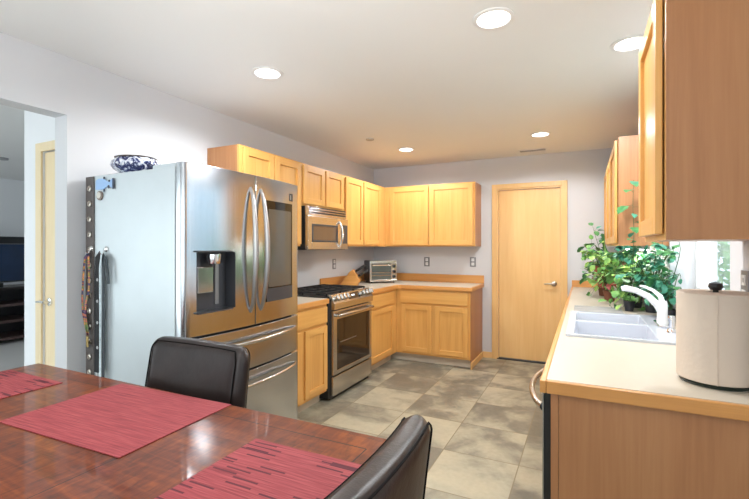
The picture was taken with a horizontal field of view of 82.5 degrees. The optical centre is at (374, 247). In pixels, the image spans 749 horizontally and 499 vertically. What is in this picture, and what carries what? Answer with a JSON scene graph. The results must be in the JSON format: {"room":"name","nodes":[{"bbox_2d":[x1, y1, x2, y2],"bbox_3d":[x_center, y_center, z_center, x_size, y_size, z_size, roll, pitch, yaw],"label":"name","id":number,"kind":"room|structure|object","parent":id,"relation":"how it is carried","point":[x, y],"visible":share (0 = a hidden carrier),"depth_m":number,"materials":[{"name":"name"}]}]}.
{"room":"kitchen","nodes":[
{"label":"kitchen","id":0,"kind":"room"},
{"bbox_2d":[0,178,23,284],"bbox_3d":[-6.702,0.138,5.189,0.120,2.450,7.500,0,0,26],"label":"wall","id":1,"kind":"structure","parent":0,"point":[11,191],"depth_m":6.84,"materials":[{"name":"white paint"}]},
{"bbox_2d":[24,110,54,365],"bbox_3d":[-1.358,0.138,4.592,0.965,2.450,3.650,0,0,26],"label":"wall","id":2,"kind":"structure","parent":0,"point":[38,128],"depth_m":3.12,"materials":[{"name":"white paint"}]},
{"bbox_2d":[35,140,54,366],"bbox_3d":[-2.084,0.309,2.917,0.783,2.108,0.097,0,0,26],"label":"door","id":3,"kind":"structure","parent":2,"relation":"in","point":[49,302],"depth_m":3.05,"materials":[{"name":"beige wood"}]},
{"bbox_2d":[0,32,373,372],"bbox_3d":[-1.700,0.138,2.670,0.120,2.450,7.400,0,0,26],"label":"wall","id":4,"kind":"structure","parent":0,"point":[100,115],"depth_m":2.56,"materials":[{"name":"paint"}]},
{"bbox_2d":[207,144,300,245],"bbox_3d":[-0.979,-0.390,3.598,0.351,0.762,0.766,0,0,26],"label":"upper cabinet","id":5,"kind":"object","parent":4,"relation":"attached to","point":[237,157],"visible":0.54,"depth_m":3.35,"materials":[{"name":"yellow wood"}]},
{"bbox_2d":[300,162,343,210],"bbox_3d":[-0.638,-0.576,4.289,0.351,0.390,0.772,0,0,26],"label":"upper cabinet","id":6,"kind":"object","parent":4,"relation":"attached to","point":[322,188],"visible":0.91,"depth_m":4.15,"materials":[{"name":"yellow wood"}]},
{"bbox_2d":[298,205,347,249],"bbox_3d":[-0.595,-0.176,4.258,0.452,0.403,0.723,0,0,26],"label":"microwave","id":7,"kind":"object","parent":6,"relation":"attached to","point":[321,228],"visible":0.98,"depth_m":4.09,"materials":[{"name":"silver metal"}]},
{"bbox_2d":[332,259,335,268],"bbox_3d":[-0.472,0.197,5.017,0.009,0.120,0.076,0,0,26],"label":"outlet plate","id":8,"kind":"object","parent":4,"relation":"attached to","point":[333,260],"visible":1,"depth_m":5.00,"materials":[{"name":"white plastic"}]},
{"bbox_2d":[320,274,364,284],"bbox_3d":[-0.305,0.399,5.336,0.018,0.100,1.340,0,0,26],"label":"backsplash","id":9,"kind":"structure","parent":4,"relation":"attached to","point":[338,280],"depth_m":5.01,"materials":[{"name":"brown wood"}]},
{"bbox_2d":[344,175,384,246],"bbox_3d":[-0.233,-0.390,5.112,0.351,0.762,1.058,0,0,26],"label":"upper cabinet","id":10,"kind":"object","parent":4,"relation":"attached to","point":[364,202],"visible":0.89,"depth_m":4.95,"materials":[{"name":"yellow wood"}]},
{"bbox_2d":[0,338,544,498],"bbox_3d":[-2.611,1.388,3.175,9.000,0.050,7.500,0,0,26],"label":"floor","id":11,"kind":"structure","parent":0,"point":[485,420],"depth_m":3.46,"materials":[{"name":"tile"}]},
{"bbox_2d":[0,284,23,340],"bbox_3d":[-5.688,0.963,5.471,0.550,0.800,2.500,0,0,26],"label":"tv stand","id":12,"kind":"object","parent":11,"relation":"on","point":[11,295],"visible":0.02,"depth_m":6.38,"materials":[{"name":"brown wood"}]},
{"bbox_2d":[0,236,23,286],"bbox_3d":[-5.577,0.205,5.527,0.200,0.714,2.000,0,0,26],"label":"television","id":13,"kind":"object","parent":12,"relation":"on","point":[11,248],"visible":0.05,"depth_m":6.16,"materials":[{"name":"black plastic"}]},
{"bbox_2d":[0,299,23,306],"bbox_3d":[-5.421,0.816,6.019,0.525,0.035,1.218,0,0,26],"label":"shelf","id":14,"kind":"object","parent":12,"relation":"attached to","point":[3,302],"depth_m":6.16,"materials":[{"name":"black wood"}]},
{"bbox_2d":[0,314,23,323],"bbox_3d":[-5.421,1.046,6.019,0.525,0.035,1.218,0,0,26],"label":"shelf","id":15,"kind":"object","parent":12,"relation":"attached to","point":[4,318],"depth_m":6.16,"materials":[{"name":"black wood"}]},
{"bbox_2d":[0,329,23,340],"bbox_3d":[-5.421,1.286,6.019,0.525,0.035,1.218,0,0,26],"label":"shelf","id":16,"kind":"object","parent":12,"relation":"attached to","point":[6,334],"depth_m":6.20,"materials":[{"name":"black wood"}]},
{"bbox_2d":[0,363,385,498],"bbox_3d":[-0.783,0.906,0.975,1.540,0.914,0.770,0,0,26],"label":"dining table","id":17,"kind":"object","parent":11,"relation":"on","point":[32,465],"visible":0.37,"depth_m":0.94,"materials":[{"name":"brown wood"}]},
{"bbox_2d":[0,370,62,398],"bbox_3d":[-1.284,0.448,1.270,0.332,0.002,0.476,0,0,26],"label":"placemat","id":18,"kind":"object","parent":17,"relation":"on","point":[12,383],"visible":1,"depth_m":1.40,"materials":[{"name":"red fabric"}]},
{"bbox_2d":[0,383,230,457],"bbox_3d":[-0.686,0.448,1.154,0.462,0.002,0.335,0,0,24],"label":"placemat","id":19,"kind":"object","parent":17,"relation":"on","point":[119,420],"visible":1,"depth_m":1.12,"materials":[{"name":"red fabric"}]},
{"bbox_2d":[154,439,360,498],"bbox_3d":[-0.238,0.448,0.715,0.315,0.002,0.476,0,0,26],"label":"placemat","id":20,"kind":"object","parent":17,"relation":"on","point":[259,469],"visible":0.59,"depth_m":0.83,"materials":[{"name":"red fabric"}]},
{"bbox_2d":[91,162,297,419],"bbox_3d":[-1.058,0.466,2.706,0.911,1.794,0.957,0,0,26],"label":"refrigerator","id":21,"kind":"object","parent":11,"relation":"on","point":[196,251],"visible":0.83,"depth_m":2.35,"materials":[{"name":"silver metal"}]},
{"bbox_2d":[86,177,93,374],"bbox_3d":[-1.642,0.279,2.458,0.076,1.368,0.015,0,0,26],"label":"strap","id":22,"kind":"object","parent":21,"relation":"attached to","point":[89,180],"visible":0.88,"depth_m":2.45,"materials":[{"name":"black leather"}]},
{"bbox_2d":[96,191,102,199],"bbox_3d":[-1.557,-0.292,2.419,0.052,0.052,0.010,0,0,26],"label":"round magnet","id":23,"kind":"object","parent":21,"relation":"attached to","point":[99,195],"visible":1,"depth_m":2.41},
{"bbox_2d":[96,177,113,191],"bbox_3d":[-1.514,-0.354,2.399,0.170,0.086,0.008,0,0,26],"label":"magnet","id":24,"kind":"object","parent":21,"relation":"attached to","point":[101,184],"visible":1,"depth_m":2.40,"materials":[{"name":"blue plastic"}]},
{"bbox_2d":[102,253,109,376],"bbox_3d":[-1.489,0.398,2.364,0.072,0.730,0.002,0,0,26],"label":"lanyard","id":25,"kind":"object","parent":21,"relation":"attached to","point":[103,255],"visible":0.93,"depth_m":2.37,"materials":[{"name":"black fabric"}]},
{"bbox_2d":[110,154,160,172],"bbox_3d":[-1.397,-0.471,2.504,0.288,0.100,0.257,0,0,26],"label":"bowl","id":26,"kind":"object","parent":21,"relation":"on","point":[126,162],"visible":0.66,"depth_m":2.41,"materials":[{"name":"ceramic"}]},
{"bbox_3d":[-1.513,0.019,2.381,0.032,0.048,0.040,0,0,26],"label":"hook","id":27,"kind":"object","parent":21,"relation":"attached to","visible":0},
{"bbox_2d":[94,251,99,375],"bbox_3d":[-1.545,0.394,2.389,0.076,0.746,0.006,0,0,26],"label":"lanyard","id":28,"kind":"object","parent":27,"relation":"hanging from","point":[97,258],"visible":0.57,"depth_m":2.40,"materials":[{"name":"black fabric"}]},
{"bbox_2d":[99,255,101,376],"bbox_3d":[-1.524,0.433,2.372,0.030,0.787,0.006,0,0,26],"label":"lanyard","id":29,"kind":"object","parent":27,"relation":"hanging from","point":[100,255],"visible":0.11,"depth_m":2.37,"materials":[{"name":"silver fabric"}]},
{"bbox_3d":[-1.635,0.016,2.441,0.032,0.048,0.040,0,0,26],"label":"hook","id":30,"kind":"object","parent":21,"relation":"attached to","visible":0},
{"bbox_2d":[81,252,89,346],"bbox_3d":[-1.657,0.299,2.446,0.082,0.545,0.006,0,0,26],"label":"lanyard","id":31,"kind":"object","parent":30,"relation":"hanging from","point":[86,255],"visible":1,"depth_m":2.45,"materials":[{"name":"multicoloured fabric"}]},
{"bbox_2d":[145,336,249,407],"bbox_3d":[-0.690,0.841,1.240,0.450,1.045,0.537,0,0,26],"label":"dining chair","id":32,"kind":"object","parent":11,"relation":"on","point":[216,371],"visible":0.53,"depth_m":1.39,"materials":[{"name":"brown leather"}]},
{"bbox_2d":[296,304,326,412],"bbox_3d":[-0.854,0.926,3.537,0.628,0.873,0.764,0,0,26],"label":"base cabinet","id":33,"kind":"object","parent":11,"relation":"on","point":[312,327],"visible":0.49,"depth_m":3.54,"materials":[{"name":"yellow wood"}]},
{"bbox_2d":[298,297,328,309],"bbox_3d":[-0.849,0.470,3.534,0.636,0.043,0.762,0,0,26],"label":"countertop","id":34,"kind":"structure","parent":33,"relation":"on","point":[303,302],"depth_m":3.58,"materials":[{"name":"beige laminate"}]},
{"bbox_2d":[298,284,373,399],"bbox_3d":[-0.456,0.883,4.219,0.683,0.960,0.791,0,0,26],"label":"range","id":35,"kind":"object","parent":11,"relation":"on","point":[349,308],"visible":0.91,"depth_m":4.01,"materials":[{"name":"silver metal"}]},
{"bbox_2d":[298,288,356,298],"bbox_3d":[-0.507,0.452,4.244,0.570,0.022,0.791,0,0,26],"label":"cooktop","id":36,"kind":"object","parent":35,"relation":"in","point":[300,294],"depth_m":3.95,"materials":[{"name":"black metal"}]},
{"bbox_2d":[324,414,432,498],"bbox_3d":[-0.205,0.841,0.746,0.537,1.045,0.450,0,0,26],"label":"dining chair","id":37,"kind":"object","parent":11,"relation":"on","point":[398,469],"visible":1,"depth_m":0.66,"materials":[{"name":"brown leather"}]},
{"bbox_2d":[370,289,396,370],"bbox_3d":[-0.164,0.926,4.938,0.628,0.873,0.750,0,0,26],"label":"base cabinet","id":38,"kind":"object","parent":11,"relation":"on","point":[384,312],"visible":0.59,"depth_m":4.81,"materials":[{"name":"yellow wood"}]},
{"bbox_2d":[391,288,482,369],"bbox_3d":[0.529,0.926,5.344,1.516,0.873,0.628,0,0,26],"label":"base cabinet","id":39,"kind":"object","parent":11,"relation":"on","point":[444,327],"visible":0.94,"depth_m":4.94,"materials":[{"name":"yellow wood"}]},
{"bbox_2d":[320,273,483,293],"bbox_3d":[0.374,0.420,5.012,1.524,0.143,1.358,0,0,26],"label":"countertop","id":40,"kind":"structure","parent":39,"relation":"on","point":[447,282],"depth_m":5.28,"materials":[{"name":"beige laminate"}]},
{"bbox_2d":[340,269,360,285],"bbox_3d":[-0.285,0.354,5.016,0.240,0.190,0.120,0,0,6],"label":"knife block","id":41,"kind":"object","parent":40,"relation":"on","point":[352,278],"visible":0.87,"depth_m":4.96,"materials":[{"name":"brown wood"}]},
{"bbox_2d":[364,260,396,282],"bbox_3d":[0.077,0.309,5.440,0.355,0.280,0.289,0,0,-18],"label":"toaster oven","id":42,"kind":"object","parent":40,"relation":"on","point":[379,270],"visible":0.98,"depth_m":5.34,"materials":[{"name":"silver metal"}]},
{"bbox_2d":[529,368,550,498],"bbox_3d":[0.954,0.929,1.630,0.679,0.867,0.600,0,0,26],"label":"dishwasher","id":43,"kind":"object","parent":11,"relation":"on","point":[544,405],"visible":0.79,"depth_m":1.48,"materials":[{"name":"black metal"}]},
{"bbox_2d":[551,394,748,498],"bbox_3d":[1.695,0.928,3.014,0.624,0.869,3.774,0,0,26],"label":"base cabinet","id":44,"kind":"object","parent":11,"relation":"on","point":[600,449],"visible":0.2,"depth_m":1.33,"materials":[{"name":"brown wood"}]},
{"bbox_2d":[540,280,748,421],"bbox_3d":[1.685,0.433,3.007,0.640,0.118,3.796,0,0,26],"label":"countertop","id":45,"kind":"structure","parent":44,"relation":"on","point":[641,374],"depth_m":1.51,"materials":[{"name":"beige laminate"}]},
{"bbox_2d":[577,249,616,295],"bbox_3d":[2.076,0.231,3.924,0.359,0.433,0.524,0,0,9],"label":"potted plant","id":46,"kind":"object","parent":45,"relation":"on","point":[589,255],"visible":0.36,"depth_m":3.92,"materials":[{"name":"green plant"}]},
{"bbox_2d":[574,305,623,313],"bbox_3d":[1.590,0.446,3.042,0.305,0.006,0.345,0,0,26],"label":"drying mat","id":47,"kind":"object","parent":45,"relation":"on","point":[576,307],"visible":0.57,"depth_m":3.04,"materials":[{"name":"white fabric"}]},
{"bbox_2d":[577,223,624,298],"bbox_3d":[2.188,0.106,4.007,0.528,0.684,0.873,0,0,26],"label":"potted plant","id":48,"kind":"object","parent":45,"relation":"on","point":[588,246],"visible":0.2,"depth_m":4.08,"materials":[{"name":"green plant"}]},
{"bbox_2d":[590,260,625,301],"bbox_3d":[1.965,0.269,3.533,0.329,0.358,0.344,0,0,39],"label":"potted plant","id":49,"kind":"object","parent":45,"relation":"on","point":[601,281],"visible":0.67,"depth_m":3.53,"materials":[{"name":"green plant"}]},
{"bbox_2d":[592,240,623,298],"bbox_3d":[2.150,0.189,3.786,0.434,0.518,0.502,0,0,26],"label":"potted plant","id":50,"kind":"object","parent":45,"relation":"on","point":[604,254],"visible":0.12,"depth_m":3.76,"materials":[{"name":"green plant"}]},
{"bbox_2d":[565,311,675,344],"bbox_3d":[1.392,0.528,2.440,0.516,0.181,0.886,0,0,26],"label":"sink","id":51,"kind":"object","parent":45,"relation":"in","point":[597,325],"visible":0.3,"depth_m":2.46,"materials":[{"name":"white ceramic"}]},
{"bbox_2d":[667,315,675,332],"bbox_3d":[1.527,0.394,2.195,0.044,0.088,0.044,0,0,26],"label":"sprayer","id":52,"kind":"object","parent":51,"relation":"on","point":[671,319],"visible":0.95,"depth_m":2.18,"materials":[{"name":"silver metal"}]},
{"bbox_2d":[598,254,652,310],"bbox_3d":[1.880,0.248,3.181,0.392,0.400,0.449,0,0,26],"label":"potted plant","id":53,"kind":"object","parent":45,"relation":"on","point":[623,269],"visible":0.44,"depth_m":3.15,"materials":[{"name":"green plant"}]},
{"bbox_2d":[616,180,644,310],"bbox_3d":[1.768,-0.004,2.877,0.214,0.903,0.292,0,0,40],"label":"climbing plant","id":54,"kind":"object","parent":45,"relation":"on","point":[628,305],"visible":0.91,"depth_m":2.88,"materials":[{"name":"green plant"}]},
{"bbox_2d":[608,253,656,303],"bbox_3d":[2.051,0.248,3.416,0.337,0.400,0.563,0,0,26],"label":"potted plant","id":55,"kind":"object","parent":45,"relation":"on","point":[638,255],"visible":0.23,"depth_m":3.32,"materials":[{"name":"green plant"}]},
{"bbox_2d":[621,285,668,327],"bbox_3d":[1.540,0.328,2.439,0.232,0.219,0.210,0,0,26],"label":"faucet","id":56,"kind":"object","parent":45,"relation":"on","point":[661,306],"visible":0.98,"depth_m":2.40,"materials":[{"name":"white metal"}]},
{"bbox_2d":[614,241,678,312],"bbox_3d":[1.847,0.201,2.937,0.358,0.494,0.502,0,0,26],"label":"leafy plant","id":57,"kind":"object","parent":45,"relation":"on","point":[650,309],"visible":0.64,"depth_m":2.90,"materials":[{"name":"green plant"}]},
{"bbox_2d":[640,272,682,316],"bbox_3d":[1.798,0.300,2.686,0.213,0.297,0.338,0,0,26],"label":"potted plant","id":58,"kind":"object","parent":45,"relation":"on","point":[671,300],"visible":0.75,"depth_m":2.60,"materials":[{"name":"green plant"}]},
{"bbox_2d":[645,242,680,295],"bbox_3d":[1.774,0.168,2.632,0.162,0.561,0.517,0,0,26],"label":"leafy plant","id":59,"kind":"object","parent":45,"relation":"on","point":[658,246],"visible":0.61,"depth_m":2.61,"materials":[{"name":"green plant"}]},
{"bbox_2d":[679,281,748,391],"bbox_3d":[1.137,0.281,1.423,0.200,0.334,0.200,0,0,26],"label":"paper towel holder","id":60,"kind":"object","parent":45,"relation":"on","point":[715,286],"visible":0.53,"depth_m":1.38,"materials":[{"name":"black metal"}]},
{"bbox_2d":[676,289,748,387],"bbox_3d":[1.137,0.292,1.423,0.216,0.286,0.217,0,0,26],"label":"paper towel roll","id":61,"kind":"object","parent":60,"relation":"on","point":[712,328],"visible":0.95,"depth_m":1.34,"materials":[{"name":"beige"}]},
{"bbox_2d":[0,0,652,180],"bbox_3d":[-2.611,-1.147,3.175,9.000,0.120,7.500,0,0,26],"label":"ceiling","id":62,"kind":"structure","parent":0,"point":[419,75],"depth_m":2.55,"materials":[{"name":"paint"}]},
{"bbox_2d":[251,66,283,79],"bbox_3d":[-0.667,-1.129,2.663,0.196,0.099,0.196,0,0,26],"label":"recessed light","id":63,"kind":"object","parent":62,"relation":"in","point":[263,72],"visible":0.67,"depth_m":2.70,"materials":[{"name":"white plastic"}]},
{"bbox_2d":[397,147,414,151],"bbox_3d":[0.349,-1.129,4.737,0.196,0.099,0.196,0,0,26],"label":"recessed light","id":64,"kind":"object","parent":62,"relation":"in","point":[403,149],"visible":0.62,"depth_m":4.79,"materials":[{"name":"white plastic"}]},
{"bbox_2d":[472,7,514,29],"bbox_3d":[0.565,-1.129,2.028,0.196,0.099,0.196,0,0,26],"label":"recessed light","id":65,"kind":"object","parent":62,"relation":"in","point":[495,17],"visible":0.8,"depth_m":2.05,"materials":[{"name":"white plastic"}]},
{"bbox_2d":[518,148,546,152],"bbox_3d":[1.771,-1.083,4.784,0.300,0.006,0.110,0,0,26],"label":"ceiling vent","id":66,"kind":"object","parent":62,"relation":"in","point":[540,149],"visible":1,"depth_m":4.78,"materials":[{"name":"white plastic"}]},
{"bbox_2d":[530,132,550,136],"bbox_3d":[1.596,-1.129,4.106,0.196,0.099,0.196,0,0,26],"label":"recessed light","id":67,"kind":"object","parent":62,"relation":"in","point":[536,134],"visible":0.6,"depth_m":4.15,"materials":[{"name":"white plastic"}]},
{"bbox_2d":[610,34,643,51],"bbox_3d":[1.366,-1.129,2.275,0.196,0.099,0.196,0,0,26],"label":"recessed light","id":68,"kind":"object","parent":62,"relation":"in","point":[633,42],"visible":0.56,"depth_m":2.32,"materials":[{"name":"white plastic"}]},
{"bbox_2d":[374,148,636,351],"bbox_3d":[1.486,0.138,5.292,3.520,2.450,0.120,0,0,26],"label":"wall","id":69,"kind":"structure","parent":0,"point":[584,171],"depth_m":5.25,"materials":[{"name":"paint"}]},
{"bbox_2d":[424,257,429,265],"bbox_3d":[0.688,0.191,5.613,0.076,0.120,0.009,0,0,26],"label":"outlet plate","id":70,"kind":"object","parent":69,"relation":"attached to","point":[426,259],"visible":1,"depth_m":5.61,"materials":[{"name":"white plastic"}]},
{"bbox_2d":[385,182,480,246],"bbox_3d":[0.579,-0.390,5.474,1.490,0.762,0.351,0,0,26],"label":"upper cabinet","id":71,"kind":"object","parent":69,"relation":"attached to","point":[447,214],"visible":0.94,"depth_m":5.22,"materials":[{"name":"brown wood"}]},
{"bbox_2d":[397,273,483,283],"bbox_3d":[0.670,0.399,5.613,1.524,0.100,0.018,0,0,26],"label":"backsplash","id":72,"kind":"structure","parent":69,"relation":"attached to","point":[400,276],"depth_m":5.51,"materials":[{"name":"brown wood"}]},
{"bbox_2d":[470,257,475,266],"bbox_3d":[1.232,0.185,5.345,0.076,0.120,0.009,0,0,26],"label":"outlet plate","id":73,"kind":"object","parent":69,"relation":"attached to","point":[472,259],"visible":1,"depth_m":5.34,"materials":[{"name":"white plastic"}]},
{"bbox_2d":[483,351,491,357],"bbox_3d":[1.391,1.325,5.264,0.109,0.075,0.012,0,0,26],"label":"baseboard","id":74,"kind":"structure","parent":69,"relation":"attached to","point":[485,354],"depth_m":5.26,"materials":[{"name":"brown wood"}]},
{"bbox_2d":[492,180,567,363],"bbox_3d":[1.843,0.299,5.099,0.846,2.127,0.151,0,0,26],"label":"door","id":75,"kind":"structure","parent":69,"relation":"in","point":[530,223],"depth_m":5.09,"materials":[{"name":"brown wood"}]},
{"bbox_2d":[572,280,597,287],"bbox_3d":[2.513,0.411,4.705,0.614,0.074,0.018,0,0,26],"label":"backsplash","id":76,"kind":"structure","parent":69,"relation":"attached to","point":[575,283],"depth_m":4.79,"materials":[{"name":"brown wood"}]},
{"bbox_2d":[637,241,748,319],"bbox_3d":[2.038,0.138,2.712,0.250,2.450,4.020,0,0,26],"label":"wall","id":77,"kind":"structure","parent":0,"point":[739,250],"depth_m":2.76,"materials":[{"name":"paint"}]},
{"bbox_2d":[604,135,668,245],"bbox_3d":[2.236,-0.390,3.759,0.316,0.762,1.868,0,0,26],"label":"upper cabinet","id":78,"kind":"object","parent":77,"relation":"attached to","point":[623,164],"visible":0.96,"depth_m":2.97,"materials":[{"name":"brown wood"}]},
{"bbox_2d":[623,246,649,249],"bbox_3d":[2.190,0.007,3.597,0.070,0.032,1.300,0,0,26],"label":"light","id":79,"kind":"object","parent":78,"relation":"attached to","point":[642,248],"visible":0.34,"depth_m":3.02,"materials":[{"name":"white plastic"}]},
{"bbox_2d":[672,241,709,297],"bbox_3d":[1.748,-0.227,2.197,0.225,1.060,1.300,0,0,26],"label":"window","id":80,"kind":"structure","parent":77,"relation":"in","point":[702,249],"depth_m":2.71,"materials":[{"name":"white glass"}]},
{"bbox_2d":[639,0,748,241],"bbox_3d":[1.067,-0.396,1.387,0.316,0.750,0.473,0,0,26],"label":"upper cabinet","id":81,"kind":"object","parent":77,"relation":"attached to","point":[694,54],"visible":1,"depth_m":1.21,"materials":[{"name":"brown wood"}]},
{"bbox_2d":[741,270,748,291],"bbox_3d":[1.292,0.141,1.492,0.009,0.120,0.076,0,0,26],"label":"outlet plate","id":82,"kind":"object","parent":77,"relation":"attached to","point":[744,274],"visible":0.6,"depth_m":1.48,"materials":[{"name":"white plastic"}]},
{"bbox_2d":[741,275,745,285],"bbox_3d":[1.290,0.115,1.493,0.003,0.036,0.034,0,0,26],"label":"socket","id":83,"kind":"object","parent":82,"relation":"attached to","point":[743,277],"depth_m":1.49,"materials":[{"name":"white plastic"}]},
{"label":"outside","id":84,"kind":"structure","parent":0,"visible":0},
{"bbox_3d":[8.571,1.573,3.686,10.590,0.180,12.500,0,0,26],"label":"ground","id":85,"kind":"structure","parent":84,"visible":0},
{"bbox_2d":[717,241,729,289],"bbox_3d":[4.301,0.160,5.509,0.712,2.647,0.704,0,0,-30],"label":"shrub","id":86,"kind":"object","parent":85,"relation":"on","point":[723,248],"visible":0.03,"depth_m":5.31,"materials":[{"name":"green plant"}]},
{"bbox_2d":[717,243,729,289],"bbox_3d":[8.126,-1.777,6.302,3.300,6.520,14.800,0,0,26],"label":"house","id":87,"kind":"structure","parent":85,"relation":"on","point":[721,261],"depth_m":11.29,"materials":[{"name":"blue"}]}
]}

